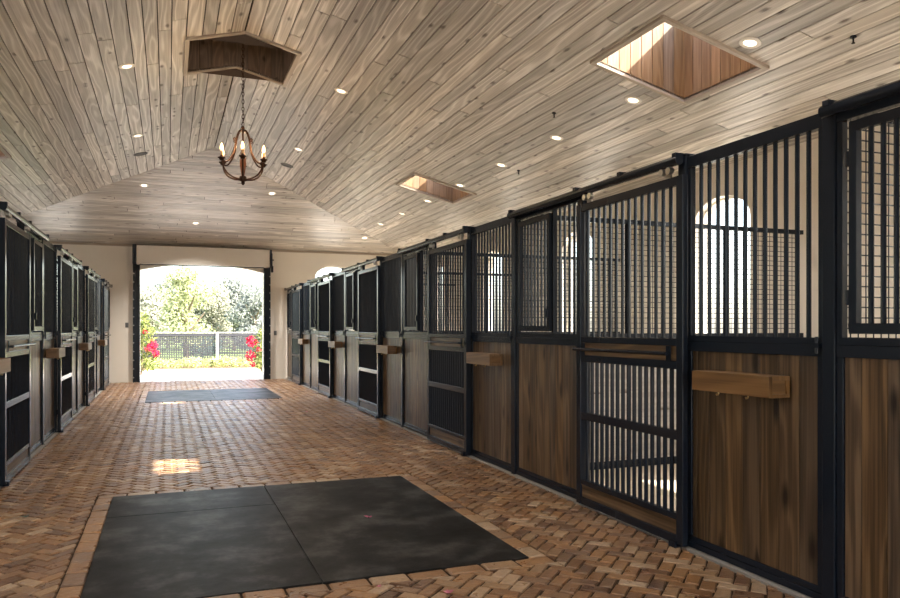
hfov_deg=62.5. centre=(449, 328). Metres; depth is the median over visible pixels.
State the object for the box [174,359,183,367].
plant
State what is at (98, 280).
panel
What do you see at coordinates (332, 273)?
post
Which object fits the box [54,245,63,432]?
post
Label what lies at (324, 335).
door
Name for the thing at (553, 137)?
recessed light
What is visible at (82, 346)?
hook rail
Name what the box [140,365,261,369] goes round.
bed
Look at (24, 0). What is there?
roof
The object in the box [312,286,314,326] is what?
grille
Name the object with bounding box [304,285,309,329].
grille
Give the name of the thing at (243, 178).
chandelier
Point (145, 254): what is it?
hood
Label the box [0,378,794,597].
floor
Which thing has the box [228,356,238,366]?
plant
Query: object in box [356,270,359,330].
grille
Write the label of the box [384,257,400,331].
grille
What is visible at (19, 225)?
post
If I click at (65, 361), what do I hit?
grille
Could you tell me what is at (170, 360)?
plant
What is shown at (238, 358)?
plant
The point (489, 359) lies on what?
hook rail
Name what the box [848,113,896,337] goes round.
wall
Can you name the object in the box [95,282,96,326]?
grille
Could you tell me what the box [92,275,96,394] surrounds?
panel
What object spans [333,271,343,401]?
panel
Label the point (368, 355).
grille
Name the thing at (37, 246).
grille
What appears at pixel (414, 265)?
panel
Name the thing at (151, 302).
tree
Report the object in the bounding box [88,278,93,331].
grille
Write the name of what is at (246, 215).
ceiling
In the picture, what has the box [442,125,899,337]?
wall
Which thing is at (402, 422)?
post
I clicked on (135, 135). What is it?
recessed light
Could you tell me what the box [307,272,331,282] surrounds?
door track
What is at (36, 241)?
panel
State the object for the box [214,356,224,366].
plant
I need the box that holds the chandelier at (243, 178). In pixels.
[218,47,266,184]
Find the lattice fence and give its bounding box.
[140,332,261,363]
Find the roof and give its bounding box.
[0,0,433,234]
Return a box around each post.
[16,220,23,229]
[37,239,44,444]
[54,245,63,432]
[73,264,77,412]
[83,266,89,405]
[96,331,96,391]
[101,279,105,389]
[310,283,310,387]
[328,273,333,397]
[344,272,348,402]
[375,256,384,417]
[400,253,406,426]
[430,243,436,333]
[461,226,472,455]
[511,217,516,473]
[579,196,589,479]
[668,153,693,547]
[822,115,836,597]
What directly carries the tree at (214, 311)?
on the lawn
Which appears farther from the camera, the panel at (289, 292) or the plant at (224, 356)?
the plant at (224, 356)
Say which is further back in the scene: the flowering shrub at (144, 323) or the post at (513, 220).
the flowering shrub at (144, 323)
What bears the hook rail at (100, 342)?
attached to the panel at (98, 280)
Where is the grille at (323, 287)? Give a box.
[319,283,328,331]
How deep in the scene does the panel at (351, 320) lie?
12.52 m
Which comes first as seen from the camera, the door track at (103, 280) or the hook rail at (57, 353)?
the hook rail at (57, 353)
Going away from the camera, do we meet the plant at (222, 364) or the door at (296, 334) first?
the door at (296, 334)
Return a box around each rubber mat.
[80,504,321,597]
[106,486,273,517]
[145,389,215,402]
[209,388,281,400]
[264,476,528,583]
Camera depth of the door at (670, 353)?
4.84 m
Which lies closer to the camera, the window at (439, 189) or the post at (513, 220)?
the post at (513, 220)
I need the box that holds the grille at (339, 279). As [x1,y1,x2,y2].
[335,275,343,330]
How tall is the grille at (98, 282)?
1.003 m
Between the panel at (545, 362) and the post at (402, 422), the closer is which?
the panel at (545, 362)
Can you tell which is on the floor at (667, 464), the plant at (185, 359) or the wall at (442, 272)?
the wall at (442, 272)
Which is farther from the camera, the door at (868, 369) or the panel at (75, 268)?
the panel at (75, 268)
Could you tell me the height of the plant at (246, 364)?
0.370 m
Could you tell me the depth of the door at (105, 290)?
16.00 m
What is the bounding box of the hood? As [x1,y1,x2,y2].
[136,245,269,266]
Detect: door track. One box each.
[0,201,49,240]
[57,245,81,264]
[85,266,100,278]
[102,279,112,287]
[284,283,301,290]
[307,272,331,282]
[341,256,380,271]
[397,226,468,253]
[507,152,683,218]
[818,80,899,118]
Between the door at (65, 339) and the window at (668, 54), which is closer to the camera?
the window at (668, 54)
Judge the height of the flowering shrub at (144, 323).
1.826 m
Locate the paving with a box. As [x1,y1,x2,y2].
[140,368,261,380]
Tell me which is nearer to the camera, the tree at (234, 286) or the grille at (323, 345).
the grille at (323, 345)
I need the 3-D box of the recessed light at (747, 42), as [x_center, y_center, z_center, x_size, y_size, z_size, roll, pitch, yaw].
[2.526,-2.403,6.245,0.178,0.053,0.183,0,0,-14]
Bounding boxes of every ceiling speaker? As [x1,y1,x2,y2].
[134,152,147,155]
[281,163,292,167]
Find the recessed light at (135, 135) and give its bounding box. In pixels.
[132,134,143,137]
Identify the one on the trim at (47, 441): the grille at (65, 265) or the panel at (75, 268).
the panel at (75, 268)
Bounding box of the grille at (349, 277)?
[347,275,352,326]
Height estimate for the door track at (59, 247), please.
0.072 m
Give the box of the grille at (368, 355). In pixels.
[360,344,376,403]
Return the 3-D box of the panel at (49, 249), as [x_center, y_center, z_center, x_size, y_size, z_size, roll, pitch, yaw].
[-4.765,0.137,8.816,0.072,2.323,0.984,0,0,-21]
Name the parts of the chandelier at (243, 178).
arm, arm, turned stem, chain, arm, arm, arm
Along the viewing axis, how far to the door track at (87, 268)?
13.20 m
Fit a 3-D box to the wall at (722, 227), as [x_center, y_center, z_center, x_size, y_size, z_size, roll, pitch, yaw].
[2.177,0.143,7.261,3.310,2.357,0.044,0,0,-21]
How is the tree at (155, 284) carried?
on the lawn
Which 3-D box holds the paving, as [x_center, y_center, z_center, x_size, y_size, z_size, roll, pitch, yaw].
[-7.059,1.372,21.381,30.000,0.116,5.413,0,0,-21]
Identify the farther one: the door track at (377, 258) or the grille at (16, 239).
the door track at (377, 258)
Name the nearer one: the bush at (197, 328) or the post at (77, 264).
the post at (77, 264)
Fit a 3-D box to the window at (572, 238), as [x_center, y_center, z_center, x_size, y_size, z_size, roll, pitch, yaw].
[2.211,-0.760,12.263,0.050,1.700,0.980,0,0,-21]
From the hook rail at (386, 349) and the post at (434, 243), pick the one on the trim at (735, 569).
the post at (434, 243)
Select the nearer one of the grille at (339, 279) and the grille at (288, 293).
the grille at (339, 279)
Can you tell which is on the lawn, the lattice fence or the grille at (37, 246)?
the lattice fence
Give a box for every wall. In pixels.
[32,276,85,395]
[53,241,381,382]
[349,272,507,331]
[411,252,619,333]
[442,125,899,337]
[523,215,803,469]
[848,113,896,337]
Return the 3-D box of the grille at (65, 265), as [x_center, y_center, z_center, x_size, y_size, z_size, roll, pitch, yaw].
[-5.095,-0.398,9.828,0.023,0.917,0.973,0,0,-21]
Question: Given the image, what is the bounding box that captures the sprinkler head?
[850,35,856,43]
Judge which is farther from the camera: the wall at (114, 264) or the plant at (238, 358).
the plant at (238, 358)
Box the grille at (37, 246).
[35,244,40,326]
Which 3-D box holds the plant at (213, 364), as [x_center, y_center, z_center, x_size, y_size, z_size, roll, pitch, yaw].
[-7.927,1.133,24.787,0.347,0.410,0.323,0,0,21]
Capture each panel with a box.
[27,230,42,453]
[44,240,55,441]
[70,261,77,414]
[78,265,83,410]
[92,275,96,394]
[97,278,100,392]
[106,285,109,328]
[287,289,292,379]
[302,283,309,387]
[310,281,319,390]
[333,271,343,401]
[345,267,359,407]
[381,253,400,425]
[403,245,429,435]
[471,217,510,471]
[516,197,578,498]
[687,114,821,597]
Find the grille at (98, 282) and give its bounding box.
[97,281,99,330]
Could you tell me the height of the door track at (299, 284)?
0.072 m
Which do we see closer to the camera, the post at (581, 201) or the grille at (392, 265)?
the post at (581, 201)
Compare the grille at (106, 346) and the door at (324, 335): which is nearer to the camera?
the door at (324, 335)
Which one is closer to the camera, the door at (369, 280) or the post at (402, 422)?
the post at (402, 422)
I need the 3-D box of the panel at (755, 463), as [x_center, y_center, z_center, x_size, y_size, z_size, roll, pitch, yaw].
[1.598,0.137,3.974,0.072,2.323,0.984,0,0,-21]
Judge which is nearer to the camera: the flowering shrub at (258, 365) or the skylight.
the skylight
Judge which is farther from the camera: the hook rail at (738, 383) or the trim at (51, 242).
the trim at (51, 242)
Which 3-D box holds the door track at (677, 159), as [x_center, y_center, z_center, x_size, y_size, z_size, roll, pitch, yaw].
[0.968,-1.014,5.541,0.092,0.072,2.356,0,0,-21]
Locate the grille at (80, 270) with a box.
[78,268,82,330]
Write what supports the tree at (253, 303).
on the lawn
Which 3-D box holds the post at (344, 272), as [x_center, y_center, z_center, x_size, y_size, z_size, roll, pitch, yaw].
[-1.821,0.139,13.002,0.087,2.367,0.084,0,0,-21]
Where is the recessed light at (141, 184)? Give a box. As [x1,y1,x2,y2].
[139,183,148,186]
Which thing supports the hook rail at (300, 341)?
attached to the panel at (306, 286)
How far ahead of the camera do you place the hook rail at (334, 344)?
13.22 m
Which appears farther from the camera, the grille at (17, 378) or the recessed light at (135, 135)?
the recessed light at (135, 135)
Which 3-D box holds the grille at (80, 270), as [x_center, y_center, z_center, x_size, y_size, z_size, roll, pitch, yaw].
[-5.984,-0.456,11.984,0.023,1.003,0.803,0,0,-21]
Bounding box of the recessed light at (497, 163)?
[495,162,506,166]
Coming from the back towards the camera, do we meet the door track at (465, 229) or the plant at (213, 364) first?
the plant at (213, 364)
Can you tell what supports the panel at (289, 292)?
on the trim at (735, 569)
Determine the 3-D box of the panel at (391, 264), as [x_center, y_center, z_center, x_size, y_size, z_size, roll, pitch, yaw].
[-0.814,0.137,10.318,0.072,2.323,0.984,0,0,-21]
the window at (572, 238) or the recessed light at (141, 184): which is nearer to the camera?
the window at (572, 238)
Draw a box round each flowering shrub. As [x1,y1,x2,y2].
[140,312,159,374]
[245,328,261,372]
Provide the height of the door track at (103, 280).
0.072 m
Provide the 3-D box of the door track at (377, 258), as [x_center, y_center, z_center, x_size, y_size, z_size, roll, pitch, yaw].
[-1.443,-1.014,11.885,0.092,0.072,2.356,0,0,-21]
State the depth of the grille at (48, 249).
8.84 m
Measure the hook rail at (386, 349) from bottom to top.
0.131 m
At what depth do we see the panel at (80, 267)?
12.05 m
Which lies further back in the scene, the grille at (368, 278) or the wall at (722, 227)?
the grille at (368, 278)
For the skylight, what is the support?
attached to the roof
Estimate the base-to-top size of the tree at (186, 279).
3.897 m
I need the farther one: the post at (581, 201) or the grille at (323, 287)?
the grille at (323, 287)
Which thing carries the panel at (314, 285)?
on the trim at (735, 569)
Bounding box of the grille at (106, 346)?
[105,339,107,379]
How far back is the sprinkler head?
5.82 m
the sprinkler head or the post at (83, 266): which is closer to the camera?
the sprinkler head
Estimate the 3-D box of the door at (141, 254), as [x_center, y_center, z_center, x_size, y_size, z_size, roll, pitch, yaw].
[-6.080,-0.350,18.442,3.325,3.320,0.373,0,0,-21]
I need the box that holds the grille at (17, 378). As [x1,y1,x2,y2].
[7,354,27,458]
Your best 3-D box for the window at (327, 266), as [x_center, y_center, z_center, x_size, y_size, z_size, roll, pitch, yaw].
[-3.153,-0.790,19.889,0.980,1.760,0.050,0,0,-21]
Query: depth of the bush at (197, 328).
31.16 m
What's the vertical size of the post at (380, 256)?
2.367 m
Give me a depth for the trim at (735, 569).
4.79 m
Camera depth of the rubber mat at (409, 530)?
4.79 m
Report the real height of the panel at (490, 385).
2.323 m
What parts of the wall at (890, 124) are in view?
frame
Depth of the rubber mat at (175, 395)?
14.22 m
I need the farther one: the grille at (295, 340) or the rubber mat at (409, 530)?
the grille at (295, 340)
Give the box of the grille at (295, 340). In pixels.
[293,338,298,375]
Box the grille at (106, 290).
[105,289,107,330]
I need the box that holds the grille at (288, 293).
[288,293,289,327]
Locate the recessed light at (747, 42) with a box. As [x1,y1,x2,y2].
[739,37,761,48]
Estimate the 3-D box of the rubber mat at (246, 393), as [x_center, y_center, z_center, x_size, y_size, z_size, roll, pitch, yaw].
[-4.140,1.312,14.885,1.196,0.013,2.526,0,0,-21]
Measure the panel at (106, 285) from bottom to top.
2.323 m
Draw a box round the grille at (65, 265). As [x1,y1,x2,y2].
[61,261,70,332]
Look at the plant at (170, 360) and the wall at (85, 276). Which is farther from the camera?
the plant at (170, 360)
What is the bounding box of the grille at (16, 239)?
[7,227,26,334]
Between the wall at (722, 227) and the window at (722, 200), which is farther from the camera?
the window at (722, 200)
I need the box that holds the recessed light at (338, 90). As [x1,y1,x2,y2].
[334,87,347,94]
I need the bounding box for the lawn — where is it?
[140,338,261,366]
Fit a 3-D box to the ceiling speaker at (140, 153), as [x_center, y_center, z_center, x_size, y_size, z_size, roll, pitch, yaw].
[-5.385,-3.034,12.909,0.231,0.068,0.238,0,0,-14]
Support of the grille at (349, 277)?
attached to the panel at (351, 320)
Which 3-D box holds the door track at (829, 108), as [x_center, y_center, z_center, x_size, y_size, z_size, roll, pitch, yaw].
[2.174,-1.014,2.369,0.092,0.072,2.356,0,0,-21]
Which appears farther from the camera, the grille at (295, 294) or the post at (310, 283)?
the grille at (295, 294)
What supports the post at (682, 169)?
on the trim at (735, 569)
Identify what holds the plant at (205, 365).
on the bed
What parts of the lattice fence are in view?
rail, fence post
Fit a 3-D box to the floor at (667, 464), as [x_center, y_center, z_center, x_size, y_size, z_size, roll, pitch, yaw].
[1.616,1.376,8.792,3.330,0.108,23.887,0,0,-21]
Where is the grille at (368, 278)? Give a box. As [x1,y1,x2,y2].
[360,270,376,331]
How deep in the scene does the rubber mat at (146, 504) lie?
5.60 m
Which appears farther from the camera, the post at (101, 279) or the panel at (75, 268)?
the post at (101, 279)
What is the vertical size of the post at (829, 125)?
2.367 m
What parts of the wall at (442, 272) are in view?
frame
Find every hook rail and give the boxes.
[0,358,10,374]
[46,348,64,358]
[79,343,91,350]
[98,340,106,345]
[298,339,307,344]
[328,341,341,348]
[376,345,396,354]
[466,352,502,366]
[692,370,789,398]
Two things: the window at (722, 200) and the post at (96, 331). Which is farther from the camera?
the post at (96, 331)
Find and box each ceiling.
[0,0,899,250]
[9,147,396,253]
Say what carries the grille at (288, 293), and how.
attached to the panel at (289, 292)
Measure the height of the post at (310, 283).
2.367 m
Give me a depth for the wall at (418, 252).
10.56 m
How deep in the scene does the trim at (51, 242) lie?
19.07 m
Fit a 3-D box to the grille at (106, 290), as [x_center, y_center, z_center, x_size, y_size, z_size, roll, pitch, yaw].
[-7.507,-0.398,16.172,0.023,0.917,0.973,0,0,-21]
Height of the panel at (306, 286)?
2.323 m
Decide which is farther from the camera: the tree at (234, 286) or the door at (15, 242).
the tree at (234, 286)
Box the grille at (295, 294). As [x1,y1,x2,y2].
[293,292,298,330]
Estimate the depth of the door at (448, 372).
8.02 m
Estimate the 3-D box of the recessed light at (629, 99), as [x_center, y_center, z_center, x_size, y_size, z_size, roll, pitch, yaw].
[1.929,-2.403,7.816,0.178,0.053,0.183,0,0,-14]
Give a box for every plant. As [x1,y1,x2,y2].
[156,357,162,367]
[161,359,169,368]
[168,359,174,367]
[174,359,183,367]
[181,357,190,366]
[188,356,197,367]
[195,357,203,366]
[201,357,209,367]
[209,356,216,366]
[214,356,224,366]
[220,354,229,366]
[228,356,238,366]
[234,356,243,366]
[242,359,249,366]
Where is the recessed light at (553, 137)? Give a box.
[549,135,563,140]
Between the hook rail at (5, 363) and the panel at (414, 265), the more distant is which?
the panel at (414, 265)
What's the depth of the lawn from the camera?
37.17 m
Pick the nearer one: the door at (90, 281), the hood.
the door at (90, 281)
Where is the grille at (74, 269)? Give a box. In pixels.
[74,269,75,326]
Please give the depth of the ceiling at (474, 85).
8.59 m
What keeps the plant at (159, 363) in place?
on the bed
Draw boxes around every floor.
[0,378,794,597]
[594,464,675,510]
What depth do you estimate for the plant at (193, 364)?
24.16 m
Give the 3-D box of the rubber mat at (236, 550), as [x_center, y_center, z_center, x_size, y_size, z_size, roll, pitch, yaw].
[-1.512,1.312,4.464,1.141,0.013,1.816,0,0,-21]
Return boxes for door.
[0,212,35,485]
[57,251,75,431]
[86,271,97,404]
[102,282,110,389]
[132,244,273,382]
[290,286,301,383]
[316,277,331,396]
[355,262,380,417]
[424,234,469,454]
[572,167,687,546]
[836,95,899,597]
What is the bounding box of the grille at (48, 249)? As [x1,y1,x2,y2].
[44,245,53,331]
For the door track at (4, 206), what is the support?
attached to the post
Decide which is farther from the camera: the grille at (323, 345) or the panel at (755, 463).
the grille at (323, 345)
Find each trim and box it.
[0,383,109,489]
[49,241,391,255]
[286,378,810,597]
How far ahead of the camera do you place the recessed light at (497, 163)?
10.90 m
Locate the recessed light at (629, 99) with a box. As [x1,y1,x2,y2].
[624,96,641,103]
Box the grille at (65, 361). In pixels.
[61,346,70,415]
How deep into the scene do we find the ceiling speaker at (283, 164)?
13.80 m
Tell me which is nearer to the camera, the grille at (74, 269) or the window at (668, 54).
the window at (668, 54)
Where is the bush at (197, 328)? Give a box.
[182,328,215,356]
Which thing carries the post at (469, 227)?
on the trim at (735, 569)
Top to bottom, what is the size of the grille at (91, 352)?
0.862 m
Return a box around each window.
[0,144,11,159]
[315,266,350,330]
[396,172,476,204]
[567,238,572,331]
[590,15,769,104]
[703,196,741,332]
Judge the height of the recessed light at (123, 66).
0.053 m
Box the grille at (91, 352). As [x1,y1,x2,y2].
[88,342,93,392]
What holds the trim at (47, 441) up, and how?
attached to the wall at (85, 276)
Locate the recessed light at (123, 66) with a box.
[118,63,134,68]
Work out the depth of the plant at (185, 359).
24.44 m
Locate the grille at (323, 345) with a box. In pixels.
[319,341,328,386]
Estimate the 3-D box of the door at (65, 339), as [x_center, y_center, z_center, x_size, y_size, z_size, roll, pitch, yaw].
[-5.071,0.158,9.837,0.090,2.263,1.220,0,0,-21]
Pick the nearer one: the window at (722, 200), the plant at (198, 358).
the window at (722, 200)
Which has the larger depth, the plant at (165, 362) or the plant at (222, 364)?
the plant at (222, 364)
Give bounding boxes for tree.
[140,285,182,355]
[147,277,194,345]
[154,266,218,356]
[180,275,237,351]
[216,274,251,349]
[224,282,261,352]
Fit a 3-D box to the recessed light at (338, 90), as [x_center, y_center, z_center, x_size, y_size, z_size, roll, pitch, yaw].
[-1.391,-3.033,9.485,0.178,0.053,0.183,0,0,-14]

